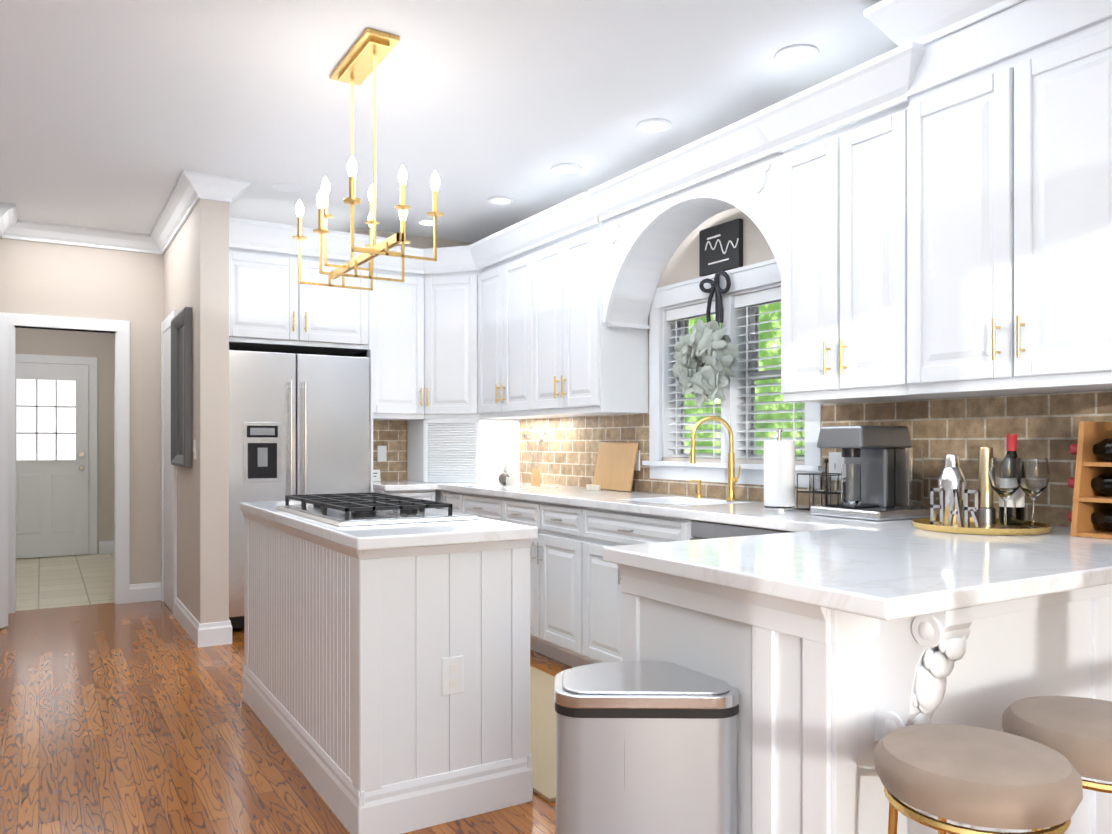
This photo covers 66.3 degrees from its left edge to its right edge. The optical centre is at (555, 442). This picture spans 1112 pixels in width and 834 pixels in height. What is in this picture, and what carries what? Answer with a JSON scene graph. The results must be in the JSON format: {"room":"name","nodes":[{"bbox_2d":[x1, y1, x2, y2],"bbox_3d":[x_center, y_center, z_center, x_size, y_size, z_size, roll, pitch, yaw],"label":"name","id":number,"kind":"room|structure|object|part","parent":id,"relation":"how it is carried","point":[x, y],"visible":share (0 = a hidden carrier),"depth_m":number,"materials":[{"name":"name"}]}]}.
{"room":"kitchen","nodes":[
{"label":"kitchen","id":0,"kind":"room"},
{"bbox_2d":[15,553,114,610],"bbox_3d":[-4.635,1.229,7.558,2.030,0.060,3.350,0,0,-31],"label":"floor","id":1,"kind":"structure","parent":0,"point":[57,581],"depth_m":7.36,"materials":[{"name":"beige tile"}]},
{"bbox_2d":[16,328,113,558],"bbox_3d":[-5.479,-0.182,8.934,1.710,2.760,0.120,0,0,-31],"label":"wall","id":2,"kind":"structure","parent":0,"point":[99,346],"depth_m":9.17,"materials":[{"name":"beige paint"}]},
{"bbox_2d":[16,354,96,557],"bbox_3d":[-5.341,0.138,8.918,0.940,2.120,0.048,0,0,-31],"label":"exterior door","id":3,"kind":"structure","parent":2,"relation":"in","point":[56,507],"depth_m":8.96,"materials":[{"name":"white wood"}]},
{"bbox_2d":[17,379,75,459],"bbox_3d":[-5.346,-0.242,8.927,0.530,0.840,0.004,0,0,-31],"label":"window","id":4,"kind":"structure","parent":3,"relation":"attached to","point":[26,420],"depth_m":8.93,"materials":[{"name":"white glass"}]},
{"bbox_2d":[78,452,84,470],"bbox_3d":[-5.041,0.194,9.040,0.060,0.206,0.070,0,0,-31],"label":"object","id":5,"kind":"structure","parent":3,"relation":"attached to","point":[81,467],"depth_m":9.04,"materials":[{"name":"silver metal"}]},
{"bbox_2d":[147,582,160,598],"bbox_3d":[-3.897,1.131,7.975,0.016,0.135,3.160,0,0,-31],"label":"baseboard","id":6,"kind":"structure","parent":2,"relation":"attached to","point":[155,587],"depth_m":6.48,"materials":[{"name":"white wood"}]},
{"bbox_2d":[0,238,163,584],"bbox_3d":[-3.481,-0.181,6.297,1.360,2.760,0.120,0,0,-31],"label":"wall","id":7,"kind":"structure","parent":0,"point":[44,278],"depth_m":6.40,"materials":[{"name":"beige paint"}]},
{"bbox_2d":[0,202,19,237],"bbox_3d":[-3.684,-1.501,5.710,0.105,0.120,0.425,0,0,-31],"label":"crown molding","id":8,"kind":"structure","parent":7,"relation":"attached to","point":[9,223],"depth_m":5.79,"materials":[{"name":"white wood"}]},
{"bbox_2d":[0,312,129,613],"bbox_3d":[-3.583,0.142,6.224,0.820,2.115,0.140,0,0,-31],"label":"door frame","id":9,"kind":"structure","parent":7,"relation":"attached to","point":[120,329],"depth_m":6.34,"materials":[{"name":"white wood"}]},
{"bbox_2d":[0,314,7,627],"bbox_3d":[-3.622,0.182,5.163,0.035,2.020,0.760,0,0,6],"label":"hall door","id":10,"kind":"structure","parent":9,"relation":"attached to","point":[3,470],"depth_m":5.50,"materials":[{"name":"white wood"}]},
{"bbox_2d":[7,220,147,252],"bbox_3d":[-3.478,-1.501,6.167,0.930,0.120,0.105,0,0,-31],"label":"crown molding","id":11,"kind":"structure","parent":7,"relation":"attached to","point":[29,230],"depth_m":6.18,"materials":[{"name":"white wood"}]},
{"bbox_2d":[164,198,228,623],"bbox_3d":[-2.481,-0.181,5.803,0.160,2.760,1.760,0,0,-31],"label":"wall","id":12,"kind":"structure","parent":0,"point":[196,266],"depth_m":5.07,"materials":[{"name":"beige paint"}]},
{"bbox_2d":[163,327,171,610],"bbox_3d":[-2.821,0.181,6.197,0.012,2.020,0.555,0,0,-31],"label":"door","id":13,"kind":"structure","parent":12,"relation":"in","point":[167,532],"depth_m":6.22,"materials":[{"name":"white wood"}]},
{"bbox_2d":[161,310,176,616],"bbox_3d":[-2.818,0.142,6.187,0.020,2.115,0.745,0,0,-31],"label":"door frame","id":14,"kind":"structure","parent":12,"relation":"attached to","point":[166,323],"depth_m":5.92,"materials":[{"name":"white wood"}]},
{"bbox_2d":[148,170,207,254],"bbox_3d":[-2.567,-1.501,5.689,0.105,0.120,1.865,0,0,-31],"label":"crown molding","id":15,"kind":"structure","parent":12,"relation":"attached to","point":[190,189],"depth_m":5.43,"materials":[{"name":"white wood"}]},
{"bbox_2d":[171,307,191,466],"bbox_3d":[-2.439,-0.345,5.531,0.048,0.990,0.650,0,0,-31],"label":"mirror","id":16,"kind":"object","parent":12,"relation":"attached to","point":[181,388],"visible":1,"depth_m":5.58,"materials":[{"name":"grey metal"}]},
{"bbox_2d":[178,325,183,454],"bbox_3d":[-2.422,-0.345,5.541,0.007,0.860,0.520,0,0,-31],"label":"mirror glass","id":17,"kind":"object","parent":16,"relation":"attached to","point":[180,327],"depth_m":5.62,"materials":[{"name":"grey mirror"}]},
{"bbox_2d":[174,597,202,647],"bbox_3d":[-2.358,1.132,5.431,0.016,0.135,1.026,0,0,-31],"label":"baseboard","id":18,"kind":"structure","parent":12,"relation":"attached to","point":[189,623],"depth_m":5.31,"materials":[{"name":"white wood"}]},
{"bbox_2d":[193,440,195,458],"bbox_3d":[-2.191,0.040,5.155,0.012,0.120,0.070,0,0,-31],"label":"light switch","id":19,"kind":"object","parent":12,"relation":"attached to","point":[194,449],"visible":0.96,"depth_m":5.15,"materials":[{"name":"white plastic"}]},
{"bbox_2d":[0,600,572,833],"bbox_3d":[-1.262,1.231,2.503,5.770,0.060,8.790,0,0,-31],"label":"floor","id":20,"kind":"structure","parent":0,"point":[135,718],"depth_m":3.42,"materials":[{"name":"brown wood"}]},
{"bbox_2d":[229,350,369,628],"bbox_3d":[-1.860,0.299,5.868,0.920,1.760,0.912,0,0,-31],"label":"refrigerator","id":21,"kind":"object","parent":20,"relation":"on","point":[299,424],"visible":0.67,"depth_m":5.49,"materials":[{"name":"grey metal"}]},
{"bbox_3d":[-1.865,0.059,5.402,0.230,0.380,0.004,0,0,-31],"label":"dispenser frame","id":22,"kind":"part","parent":21,"relation":"part of","materials":[{"name":"silver metal"}]},
{"bbox_2d":[240,508,532,833],"bbox_3d":[-0.776,0.761,3.429,0.610,0.880,1.720,0,0,-31],"label":"kitchen island","id":23,"kind":"object","parent":20,"relation":"on","point":[386,678],"depth_m":2.75,"materials":[{"name":"white wood"}]},
{"bbox_2d":[240,496,537,551],"bbox_3d":[-0.773,0.300,3.424,0.620,0.041,1.740,0,0,-31],"label":"island countertop","id":24,"kind":"structure","parent":23,"relation":"on","point":[367,523],"depth_m":2.92,"materials":[{"name":"white stone"}]},
{"bbox_2d":[275,492,479,526],"bbox_3d":[-0.735,0.250,3.371,0.528,0.058,0.908,0,0,-31],"label":"cooktop","id":25,"kind":"object","parent":24,"relation":"in","point":[372,508],"depth_m":3.14,"materials":[{"name":"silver metal"}]},
{"bbox_2d":[530,666,555,801],"bbox_3d":[-0.123,1.193,3.760,0.780,0.012,1.680,0,0,-31],"label":"jute rug","id":26,"kind":"object","parent":20,"relation":"on","point":[542,730],"visible":0.14,"depth_m":3.48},
{"bbox_2d":[530,548,568,664],"bbox_3d":[0.167,0.760,4.834,0.607,0.880,0.984,0,0,-31],"label":"base cabinet","id":27,"kind":"object","parent":20,"relation":"on","point":[549,571],"depth_m":4.61,"materials":[{"name":"white wood"}]},
{"bbox_2d":[569,556,612,667],"bbox_3d":[0.585,0.760,4.142,0.607,0.880,0.882,0,0,-31],"label":"base cabinet","id":28,"kind":"object","parent":20,"relation":"on","point":[590,582],"depth_m":4.25,"materials":[{"name":"white wood"}]},
{"bbox_2d":[554,661,738,833],"bbox_3d":[0.201,0.875,1.984,0.428,0.651,0.381,0,0,-31],"label":"trash can","id":29,"kind":"object","parent":20,"relation":"on","point":[646,747],"visible":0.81,"depth_m":1.87,"materials":[{"name":"silver metal"}]},
{"bbox_3d":[0.201,0.567,1.984,0.428,0.034,0.381,0,0,-31],"label":"lid","id":30,"kind":"part","parent":29,"relation":"part of","materials":[{"name":"silver metal"}]},
{"bbox_3d":[0.201,0.892,1.984,0.425,0.617,0.378,0,0,-31],"label":"trim","id":31,"kind":"part","parent":29,"relation":"part of","materials":[{"name":"black metal"}]},
{"bbox_2d":[613,564,1111,833],"bbox_3d":[1.047,0.761,2.403,1.618,0.880,0.712,0,0,-31],"label":"base cabinet","id":32,"kind":"object","parent":20,"relation":"on","point":[819,691],"depth_m":1.85,"materials":[{"name":"white wood"}]},
{"bbox_2d":[370,480,1111,623],"bbox_3d":[0.002,0.300,4.102,1.647,0.040,5.017,0,0,-31],"label":"countertop","id":33,"kind":"structure","parent":32,"relation":"on","point":[886,571],"depth_m":2.26,"materials":[{"name":"white stone"}]},
{"bbox_2d":[373,470,380,480],"bbox_3d":[-1.339,0.235,6.146,0.140,0.086,0.027,0,0,-31],"label":"sign","id":34,"kind":"object","parent":33,"relation":"on","point":[376,475],"visible":0.36,"depth_m":6.16,"materials":[{"name":"white"}]},
{"bbox_2d":[407,420,519,483],"bbox_3d":[-0.684,0.054,6.230,0.618,0.448,0.664,0,0,-31],"label":"appliance garage","id":35,"kind":"object","parent":33,"relation":"on","point":[438,451],"depth_m":6.02,"materials":[{"name":"white wood"}]},
{"bbox_2d":[498,473,509,484],"bbox_3d":[-0.346,0.238,5.693,0.080,0.080,0.080,0,0,-31],"label":"ornament","id":36,"kind":"object","parent":33,"relation":"on","point":[502,478],"visible":0.83,"depth_m":5.66,"materials":[{"name":"grey ceramic"}]},
{"bbox_2d":[498,451,513,483],"bbox_3d":[-0.344,0.166,5.845,0.110,0.225,0.110,0,0,-31],"label":"lamp","id":37,"kind":"object","parent":33,"relation":"on","point":[505,458],"visible":0.75,"depth_m":5.81,"materials":[{"name":"grey ceramic"}]},
{"bbox_3d":[-0.344,0.101,5.845,0.110,0.095,0.110,0,0,-31],"label":"lamp shade","id":38,"kind":"part","parent":37,"relation":"part of","materials":[{"name":"white fabric"}]},
{"bbox_2d":[506,477,514,484],"bbox_3d":[-0.302,0.251,5.602,0.058,0.055,0.060,0,0,-31],"label":"votive","id":39,"kind":"object","parent":33,"relation":"on","point":[510,480],"visible":1,"depth_m":5.58,"materials":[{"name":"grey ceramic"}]},
{"bbox_2d":[523,425,546,485],"bbox_3d":[-0.146,0.080,5.518,0.162,0.397,0.176,0,0,-31],"label":"vase","id":40,"kind":"object","parent":33,"relation":"on","point":[535,478],"visible":1,"depth_m":5.51,"materials":[{"name":"beige ceramic"}]},
{"bbox_2d":[586,484,600,490],"bbox_3d":[0.222,0.263,5.025,0.038,0.032,0.128,0,0,-31],"label":"candles","id":41,"kind":"object","parent":33,"relation":"on","point":[593,487],"visible":1,"depth_m":5.01,"materials":[{"name":"beige wax"}]},
{"bbox_2d":[593,442,637,491],"bbox_3d":[0.346,0.137,5.013,0.070,0.281,0.380,0,0,-31],"label":"cutting board","id":42,"kind":"object","parent":33,"relation":"on","point":[615,465],"visible":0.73,"depth_m":4.99,"materials":[{"name":"brown wood"}]},
{"bbox_2d":[688,480,702,497],"bbox_3d":[0.712,0.234,4.328,0.073,0.090,0.050,0,0,-31],"label":"soap pump","id":43,"kind":"object","parent":33,"relation":"on","point":[698,495],"visible":1,"depth_m":4.33,"materials":[{"name":"gold metal"}]},
{"bbox_2d":[690,416,740,500],"bbox_3d":[0.774,0.074,4.097,0.214,0.410,0.160,0,0,-31],"label":"faucet","id":44,"kind":"object","parent":33,"relation":"on","point":[732,480],"visible":1,"depth_m":4.11,"materials":[{"name":"gold metal"}]},
{"bbox_2d":[690,520,789,539],"bbox_3d":[0.940,0.763,3.485,0.565,0.875,0.590,0,0,-31],"label":"dishwasher","id":45,"kind":"object","parent":33,"relation":"in","point":[699,529],"depth_m":3.40,"materials":[{"name":"silver metal"}]},
{"bbox_2d":[762,429,796,510],"bbox_3d":[0.938,0.109,3.571,0.140,0.340,0.140,0,0,-31],"label":"paper towel","id":46,"kind":"object","parent":33,"relation":"on","point":[779,474],"visible":1,"depth_m":3.52,"materials":[{"name":"white paper"}]},
{"bbox_2d":[797,459,841,509],"bbox_3d":[1.119,0.171,3.522,0.154,0.213,0.181,0,0,-31],"label":"wire basket","id":47,"kind":"object","parent":33,"relation":"on","point":[824,488],"visible":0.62,"depth_m":3.52,"materials":[{"name":"black metal"}]},
{"bbox_2d":[810,425,929,520],"bbox_3d":[1.209,0.107,3.257,0.320,0.345,0.327,0,0,-31],"label":"coffee maker","id":48,"kind":"object","parent":33,"relation":"on","point":[882,473],"visible":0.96,"depth_m":3.22,"materials":[{"name":"silver metal"}]},
{"bbox_3d":[1.238,0.131,3.227,0.223,0.224,0.245,0,0,-31],"label":"tank","id":49,"kind":"part","parent":48,"relation":"part of","materials":[{"name":"clear glass"}]},
{"bbox_2d":[911,517,1052,534],"bbox_3d":[1.383,0.270,2.776,0.414,0.020,0.414,0,0,-31],"label":"brass tray","id":50,"kind":"object","parent":33,"relation":"on","point":[984,529],"visible":0.75,"depth_m":2.66,"materials":[{"name":"gold metal"}]},
{"bbox_2d":[938,454,966,522],"bbox_3d":[1.360,0.155,2.921,0.091,0.234,0.092,0,0,-31],"label":"cocktail shaker","id":51,"kind":"object","parent":50,"relation":"on","point":[951,477],"visible":0.79,"depth_m":2.89,"materials":[{"name":"silver metal"}]},
{"bbox_2d":[930,488,980,527],"bbox_3d":[1.272,0.209,2.709,0.030,0.126,0.180,0,0,-31],"label":"decorative letters","id":52,"kind":"object","parent":50,"relation":"on","point":[955,502],"visible":0.88,"depth_m":2.70,"materials":[{"name":"silver metal"}]},
{"bbox_2d":[976,447,995,523],"bbox_3d":[1.463,0.142,2.895,0.060,0.260,0.060,0,0,-31],"label":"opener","id":53,"kind":"object","parent":50,"relation":"on","point":[986,513],"visible":0.85,"depth_m":2.88,"materials":[{"name":"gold metal"}]},
{"bbox_2d":[999,434,1024,524],"bbox_3d":[1.523,0.121,2.844,0.076,0.302,0.076,0,0,-31],"label":"wine bottle","id":54,"kind":"object","parent":50,"relation":"on","point":[1015,506],"visible":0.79,"depth_m":2.82,"materials":[{"name":"black glass"}]},
{"bbox_2d":[989,458,1049,528],"bbox_3d":[1.456,0.160,2.675,0.198,0.225,0.094,0,0,-14],"label":"glasses","id":55,"kind":"object","parent":50,"relation":"on","point":[1009,477],"visible":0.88,"depth_m":2.65,"materials":[{"name":"clear glass"}]},
{"bbox_2d":[1068,421,1111,538],"bbox_3d":[1.722,0.107,2.550,0.285,0.345,0.302,0,0,-31],"label":"wine rack","id":56,"kind":"object","parent":33,"relation":"on","point":[1090,513],"visible":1,"depth_m":2.57,"materials":[{"name":"brown wood"}]},
{"bbox_2d":[874,724,1082,833],"bbox_3d":[0.738,0.867,1.505,0.330,0.667,0.330,0,0,-31],"label":"stool","id":57,"kind":"object","parent":20,"relation":"on","point":[980,777],"visible":1,"depth_m":1.41,"materials":[{"name":"beige fabric"}]},
{"bbox_2d":[1002,696,1111,831],"bbox_3d":[1.071,0.867,1.688,0.334,0.667,0.334,0,0,-31],"label":"stool","id":58,"kind":"object","parent":20,"relation":"on","point":[1076,732],"visible":0.73,"depth_m":1.63,"materials":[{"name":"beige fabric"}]},
{"bbox_3d":[1.071,0.580,1.688,0.329,0.093,0.329,0,0,-31],"label":"seat","id":59,"kind":"part","parent":58,"relation":"part of","materials":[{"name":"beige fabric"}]},
{"bbox_2d":[348,228,472,480],"bbox_3d":[-1.616,-0.181,6.450,1.990,2.760,0.670,0,0,-31],"label":"wall","id":60,"kind":"structure","parent":0,"point":[421,242],"depth_m":6.41,"materials":[{"name":"beige paint"}]},
{"bbox_2d":[229,217,368,355],"bbox_3d":[-1.886,-1.021,5.906,0.955,0.760,0.780,0,0,-31],"label":"upper cabinet","id":61,"kind":"object","parent":60,"relation":"attached to","point":[269,311],"depth_m":5.55,"materials":[{"name":"white wood"}]},
{"bbox_2d":[352,240,416,419],"bbox_3d":[-1.175,-0.766,6.093,0.454,1.190,0.390,0,0,-31],"label":"upper cabinet","id":62,"kind":"object","parent":60,"relation":"attached to","point":[392,353],"depth_m":5.94,"materials":[{"name":"white wood"}]},
{"bbox_2d":[373,420,406,480],"bbox_3d":[-1.282,0.054,6.253,0.393,0.448,0.011,0,0,-31],"label":"backsplash","id":63,"kind":"structure","parent":60,"relation":"attached to","point":[391,435],"depth_m":6.29,"materials":[{"name":"tile"}]},
{"bbox_2d":[377,446,386,461],"bbox_3d":[-1.276,0.079,6.246,0.070,0.120,0.005,0,0,-31],"label":"electrical outlet","id":64,"kind":"object","parent":63,"relation":"attached to","point":[381,453],"visible":1,"depth_m":6.24,"materials":[{"name":"white plastic"}]},
{"bbox_2d":[413,242,476,271],"bbox_3d":[-0.757,-1.281,5.951,0.384,0.160,0.429,0,0,-31],"label":"crown molding","id":65,"kind":"structure","parent":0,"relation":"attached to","point":[456,256],"depth_m":5.94,"materials":[{"name":"white wood"}]},
{"bbox_2d":[0,0,898,242],"bbox_3d":[-2.129,-1.600,3.936,5.770,0.080,12.140,0,0,-31],"label":"ceiling","id":66,"kind":"structure","parent":0,"point":[118,115],"depth_m":3.82,"materials":[{"name":"white paint"}]},
{"bbox_2d":[271,183,301,191],"bbox_3d":[-1.633,-1.554,5.157,0.176,0.011,0.187,0,0,-31],"label":"recessed light","id":67,"kind":"object","parent":66,"relation":"in","point":[290,187],"depth_m":5.18,"materials":[{"name":"white"}]},
{"bbox_2d":[292,28,443,290],"bbox_3d":[-0.778,-1.112,3.432,0.404,0.894,0.840,0,0,-31],"label":"chandelier","id":68,"kind":"object","parent":66,"relation":"hanging from","point":[365,55],"visible":1,"depth_m":3.34,"materials":[{"name":"gold metal"}]},
{"bbox_2d":[415,219,439,225],"bbox_3d":[-0.902,-1.555,5.976,0.174,0.011,0.192,0,0,-31],"label":"recessed light","id":69,"kind":"object","parent":66,"relation":"in","point":[424,222],"depth_m":6.00,"materials":[{"name":"white"}]},
{"bbox_3d":[-0.904,-1.556,5.997,0.115,0.003,0.115,0,0,-37],"label":"recessed ceiling light lense","id":70,"kind":"part","parent":69,"relation":"part of","materials":[{"name":"white plastic"}]},
{"bbox_2d":[487,196,514,204],"bbox_3d":[-0.351,-1.554,5.429,0.173,0.011,0.192,0,0,-31],"label":"recessed light","id":71,"kind":"object","parent":66,"relation":"in","point":[499,200],"depth_m":5.45,"materials":[{"name":"white"}]},
{"bbox_3d":[-0.353,-1.556,5.454,0.115,0.003,0.115,0,0,-37],"label":"recessed ceiling light lense","id":72,"kind":"part","parent":71,"relation":"part of","materials":[{"name":"white plastic"}]},
{"bbox_2d":[551,163,581,173],"bbox_3d":[0.060,-1.554,4.810,0.181,0.011,0.192,0,0,-31],"label":"recessed light","id":73,"kind":"object","parent":66,"relation":"in","point":[564,168],"depth_m":4.82,"materials":[{"name":"white"}]},
{"bbox_3d":[0.060,-1.556,4.827,0.115,0.003,0.115,0,0,20],"label":"recessed ceiling light lense","id":74,"kind":"part","parent":73,"relation":"part of","materials":[{"name":"white plastic"}]},
{"bbox_2d":[636,118,671,132],"bbox_3d":[0.480,-1.554,4.152,0.181,0.011,0.184,0,0,-31],"label":"recessed light","id":75,"kind":"object","parent":66,"relation":"in","point":[654,125],"depth_m":4.16,"materials":[{"name":"white"}]},
{"bbox_3d":[0.481,-1.555,4.170,0.115,0.003,0.115,0,0,-37],"label":"recessed ceiling light lense","id":76,"kind":"part","parent":75,"relation":"part of","materials":[{"name":"white plastic"}]},
{"bbox_2d":[774,44,818,65],"bbox_3d":[0.960,-1.554,3.397,0.182,0.011,0.180,0,0,-31],"label":"recessed light","id":77,"kind":"object","parent":66,"relation":"in","point":[799,54],"depth_m":3.40,"materials":[{"name":"white"}]},
{"bbox_3d":[0.964,-1.555,3.411,0.115,0.003,0.115,0,0,-37],"label":"recessed ceiling light lense","id":78,"kind":"part","parent":77,"relation":"part of","materials":[{"name":"white plastic"}]},
{"bbox_2d":[485,0,1111,526],"bbox_3d":[1.406,-0.180,3.521,0.150,2.760,7.770,0,0,-31],"label":"wall","id":79,"kind":"structure","parent":0,"point":[683,264],"depth_m":4.39,"materials":[{"name":"beige paint"}]},
{"bbox_2d":[417,268,476,419],"bbox_3d":[-0.693,-0.766,6.193,0.671,1.190,0.718,0,0,-31],"label":"upper cabinet","id":80,"kind":"object","parent":79,"relation":"attached to","point":[446,297],"depth_m":6.00,"materials":[{"name":"white wood"}]},
{"bbox_2d":[477,216,576,419],"bbox_3d":[-0.213,-0.766,5.675,0.386,1.190,0.876,0,0,-31],"label":"upper cabinet","id":81,"kind":"object","parent":79,"relation":"attached to","point":[507,288],"depth_m":5.51,"materials":[{"name":"white wood"}]},
{"bbox_2d":[529,220,649,418],"bbox_3d":[0.172,-0.690,5.077,0.347,1.040,0.791,0,0,-31],"label":"upper cabinet","id":82,"kind":"object","parent":79,"relation":"attached to","point":[586,366],"depth_m":4.81,"materials":[{"name":"white wood"}]},
{"bbox_2d":[601,172,744,327],"bbox_3d":[0.726,-0.916,4.167,0.284,0.511,1.340,0,0,-31],"label":"arched valance","id":83,"kind":"object","parent":79,"relation":"attached to","point":[636,250],"depth_m":4.51,"materials":[{"name":"white wood"}]},
{"bbox_2d":[699,218,742,276],"bbox_3d":[0.829,-0.983,4.291,0.037,0.235,0.294,0,0,-31],"label":"family sign","id":84,"kind":"object","parent":79,"relation":"attached to","point":[720,247],"visible":1,"depth_m":4.27,"materials":[{"name":"black wood"}]},
{"bbox_2d":[699,270,730,323],"bbox_3d":[0.799,-0.705,4.282,0.046,0.330,0.220,0,0,-31],"label":"bow","id":85,"kind":"object","parent":84,"relation":"hanging from","point":[718,291],"visible":0.98,"depth_m":4.28,"materials":[{"name":"black fabric"}]},
{"bbox_2d":[672,319,738,407],"bbox_3d":[0.742,-0.401,4.260,0.138,0.450,0.430,0,0,-31],"label":"wreath","id":86,"kind":"object","parent":85,"relation":"hanging from","point":[700,347],"visible":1,"depth_m":4.21,"materials":[{"name":"white plant"}]},
{"bbox_2d":[642,259,824,487],"bbox_3d":[0.901,-0.330,4.302,0.205,1.060,1.270,0,0,-31],"label":"kitchen window","id":87,"kind":"structure","parent":79,"relation":"in","point":[753,410],"depth_m":4.27,"materials":[{"name":"white wood"}]},
{"bbox_3d":[0.963,-0.320,4.340,0.034,0.760,0.940,0,0,-31],"label":"glass","id":88,"kind":"part","parent":87,"relation":"part of","materials":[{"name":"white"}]},
{"bbox_2d":[634,450,843,476],"bbox_3d":[0.843,0.100,4.272,0.011,0.120,1.552,0,0,-31],"label":"electrical outlets","id":89,"kind":"object","parent":79,"relation":"in","point":[836,460],"depth_m":3.68,"materials":[{"name":"white plastic"}]},
{"bbox_2d":[520,391,1111,526],"bbox_3d":[0.946,0.055,4.125,0.011,0.448,4.640,0,0,-31],"label":"backsplash","id":90,"kind":"structure","parent":79,"relation":"attached to","point":[1039,425],"depth_m":3.27,"materials":[{"name":"tile"}]},
{"bbox_2d":[745,44,936,403],"bbox_3d":[1.189,-0.850,3.314,0.434,1.360,0.770,0,0,-31],"label":"upper cabinet","id":91,"kind":"object","parent":79,"relation":"attached to","point":[840,212],"depth_m":3.20,"materials":[{"name":"white wood"}]},
{"bbox_2d":[863,0,1024,63],"bbox_3d":[1.534,-1.444,2.715,0.464,0.170,0.960,0,0,-31],"label":"crown molding","id":92,"kind":"structure","parent":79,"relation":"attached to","point":[904,22],"depth_m":2.86,"materials":[{"name":"white wood"}]},
{"bbox_2d":[925,0,1111,398],"bbox_3d":[1.555,-0.764,2.770,0.368,1.190,0.831,0,0,-31],"label":"upper cabinet","id":93,"kind":"object","parent":79,"relation":"attached to","point":[941,228],"depth_m":2.62,"materials":[{"name":"white wood"}]}
]}

